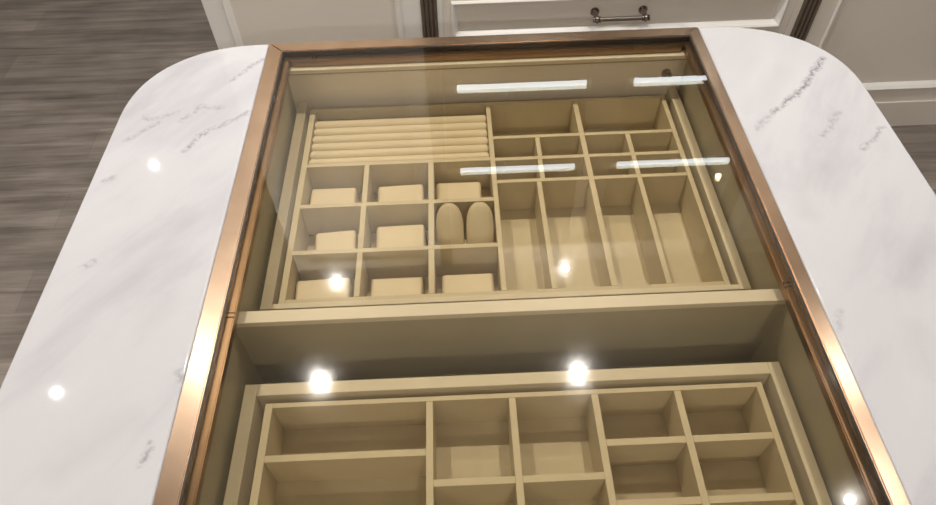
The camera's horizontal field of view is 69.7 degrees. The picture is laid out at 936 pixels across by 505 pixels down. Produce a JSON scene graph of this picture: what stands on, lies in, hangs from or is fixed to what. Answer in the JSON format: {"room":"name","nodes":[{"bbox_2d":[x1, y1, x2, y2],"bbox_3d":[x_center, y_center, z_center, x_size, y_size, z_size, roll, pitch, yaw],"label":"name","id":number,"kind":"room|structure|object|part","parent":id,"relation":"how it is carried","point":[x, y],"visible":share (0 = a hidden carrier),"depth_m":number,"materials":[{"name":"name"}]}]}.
{"room":"walk-in closet","nodes":[
{"label":"walk-in closet","id":0,"kind":"room"},
{"bbox_2d":[0,0,935,386],"bbox_3d":[-0.036,-0.365,2.254,8.000,0.050,8.600,-2,51,-1],"label":"floor","id":1,"kind":"structure","parent":0,"point":[70,69],"depth_m":2.38,"materials":[{"name":"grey wood"}]},
{"bbox_2d":[201,0,422,48],"bbox_3d":[-0.447,-1.347,1.450,0.583,2.450,0.606,-2,51,-1],"label":"tall cabinet","id":2,"kind":"object","parent":1,"relation":"on","point":[233,23],"visible":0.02,"depth_m":1.86,"materials":[{"name":"grey paint"}]},
{"bbox_2d":[199,59,866,504],"bbox_3d":[0.059,0.345,1.089,0.988,0.869,0.975,-2,51,-1],"label":"kitchen island","id":3,"kind":"object","parent":1,"relation":"on","point":[744,330],"visible":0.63,"depth_m":0.81,"materials":[{"name":"grey paint"}]},
{"bbox_2d":[0,45,268,504],"bbox_3d":[-0.380,0.087,0.729,0.184,0.030,1.019,-2,51,-1],"label":"island countertop","id":4,"kind":"structure","parent":3,"relation":"on","point":[91,388],"depth_m":0.74,"materials":[{"name":"white stone"}]},
{"bbox_2d":[153,27,909,504],"bbox_3d":[0.045,0.065,0.736,0.664,0.032,1.008,-2,51,-1],"label":"frame","id":5,"kind":"object","parent":4,"relation":"on","point":[182,476],"visible":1,"depth_m":0.81,"materials":[{"name":"orange metal"}]},
{"bbox_3d":[0.030,-0.294,1.040,0.623,0.011,0.020,-2,51,-1],"label":"support rail","id":6,"kind":"part","parent":5,"relation":"part of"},
{"bbox_3d":[0.040,-0.051,1.363,0.947,0.780,0.014,-2,51,-1],"label":"panel","id":7,"kind":"part","parent":3,"relation":"part of","materials":[{"name":"grey paint"}]},
{"bbox_2d":[278,95,730,303],"bbox_3d":[0.040,-0.072,0.993,0.571,0.073,0.381,-2,51,-1],"label":"tray","id":8,"kind":"object","parent":3,"relation":"in","point":[585,194],"visible":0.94,"depth_m":0.99,"materials":[{"name":"beige wood"}]},
{"bbox_2d":[295,278,352,298],"bbox_3d":[-0.193,0.063,0.899,0.073,0.032,0.049,-4,51,-2],"label":"cushion","id":9,"kind":"object","parent":8,"relation":"on","point":[338,287],"visible":0.35,"depth_m":0.89,"materials":[{"name":"beige fabric"}]},
{"bbox_2d":[310,188,359,204],"bbox_3d":[-0.199,-0.065,1.002,0.069,0.033,0.057,-2,51,-1],"label":"cushion","id":10,"kind":"object","parent":8,"relation":"on","point":[337,195],"visible":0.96,"depth_m":1.00,"materials":[{"name":"beige fabric"}]},
{"bbox_2d":[315,230,357,249],"bbox_3d":[-0.185,0.000,0.950,0.058,0.033,0.053,-6,51,-3],"label":"cushion","id":11,"kind":"object","parent":8,"relation":"on","point":[341,239],"visible":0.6,"depth_m":0.94,"materials":[{"name":"beige fabric"}]},
{"bbox_2d":[371,277,423,295],"bbox_3d":[-0.094,0.062,0.898,0.070,0.032,0.049,-2,51,-1],"label":"cushion","id":12,"kind":"object","parent":8,"relation":"on","point":[413,285],"visible":0.31,"depth_m":0.89,"materials":[{"name":"beige fabric"}]},
{"bbox_2d":[376,225,425,247],"bbox_3d":[-0.094,-0.007,0.953,0.069,0.034,0.057,-3,51,-1],"label":"cushion","id":13,"kind":"object","parent":8,"relation":"on","point":[405,235],"visible":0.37,"depth_m":0.94,"materials":[{"name":"beige fabric"}]},
{"bbox_2d":[378,184,424,201],"bbox_3d":[-0.099,-0.070,1.004,0.069,0.033,0.057,-4,51,-2],"label":"cushion","id":14,"kind":"object","parent":8,"relation":"on","point":[404,192],"visible":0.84,"depth_m":1.00,"materials":[{"name":"beige fabric"}]},
{"bbox_2d":[436,203,464,244],"bbox_3d":[-0.025,-0.024,0.937,0.039,0.077,0.064,-2,51,-1],"label":"pad","id":15,"kind":"object","parent":8,"relation":"on","point":[449,220],"visible":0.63,"depth_m":0.93,"materials":[{"name":"beige fabric"}]},
{"bbox_2d":[436,182,481,198],"bbox_3d":[-0.013,-0.074,1.004,0.068,0.034,0.057,-2,51,-1],"label":"cushion","id":16,"kind":"object","parent":8,"relation":"on","point":[466,189],"visible":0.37,"depth_m":1.00,"materials":[{"name":"beige fabric"}]},
{"bbox_2d":[442,273,493,292],"bbox_3d":[0.000,0.057,0.899,0.070,0.033,0.049,-2,51,-1],"label":"cushion","id":17,"kind":"object","parent":8,"relation":"on","point":[466,282],"visible":0.37,"depth_m":0.89,"materials":[{"name":"beige fabric"}]},
{"bbox_2d":[466,202,494,243],"bbox_3d":[0.017,-0.026,0.937,0.039,0.077,0.064,-2,51,-1],"label":"pad","id":18,"kind":"object","parent":8,"relation":"on","point":[479,222],"visible":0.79,"depth_m":0.93,"materials":[{"name":"beige fabric"}]},
{"bbox_3d":[0.041,-0.074,0.997,0.615,0.082,0.406,-2,51,-1],"label":"drawer","id":19,"kind":"part","parent":3,"relation":"part of","materials":[{"name":"beige wood"}]},
{"bbox_2d":[263,361,749,383],"bbox_3d":[0.051,0.167,0.867,0.628,0.018,0.946,-2,51,-1],"label":"panel","id":20,"kind":"object","parent":3,"relation":"attached to","point":[628,364],"depth_m":0.86,"materials":[{"name":"beige wood"}]},
{"bbox_3d":[0.048,0.063,0.764,0.628,0.008,0.016,-2,51,-1],"label":"cross rail","id":21,"kind":"part","parent":3,"relation":"part of","materials":[{"name":"beige wood"}]},
{"bbox_2d":[249,382,803,504],"bbox_3d":[0.060,0.324,0.674,0.562,0.073,0.367,-2,51,-1],"label":"tray","id":22,"kind":"object","parent":3,"relation":"in","point":[706,444],"visible":1,"depth_m":0.76,"materials":[{"name":"beige wood"}]},
{"bbox_3d":[0.061,0.326,0.675,0.615,0.082,0.416,-2,51,-1],"label":"drawer","id":23,"kind":"part","parent":3,"relation":"part of","materials":[{"name":"beige wood"}]},
{"bbox_2d":[698,27,935,504],"bbox_3d":[0.475,0.051,0.737,0.196,0.030,1.019,-2,51,-1],"label":"island countertop","id":24,"kind":"structure","parent":3,"relation":"on","point":[858,213],"depth_m":0.80,"materials":[{"name":"white stone"}]},
{"bbox_2d":[420,0,821,40],"bbox_3d":[0.401,-1.369,1.447,1.112,2.450,0.640,-2,51,-1],"label":"drawer","id":25,"kind":"object","parent":1,"relation":"on","point":[440,18],"visible":0.3,"depth_m":1.89,"materials":[{"name":"grey paint"}]},
{"bbox_3d":[0.423,-0.657,1.863,0.160,0.025,0.053,-2,51,-1],"label":"drawer handle","id":26,"kind":"part","parent":25,"relation":"part of","materials":[{"name":"silver metal"}]},
{"bbox_2d":[805,0,935,125],"bbox_3d":[1.492,-1.429,1.468,1.072,2.450,0.606,-2,51,-1],"label":"tall cabinet","id":27,"kind":"object","parent":1,"relation":"on","point":[889,45],"visible":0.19,"depth_m":2.01,"materials":[{"name":"grey paint"}]},
{"bbox_3d":[1.502,-1.232,1.244,0.972,2.250,0.018,-2,51,-1],"label":"moulding","id":28,"kind":"part","parent":27,"relation":"part of","materials":[{"name":"white wood"}]}
]}

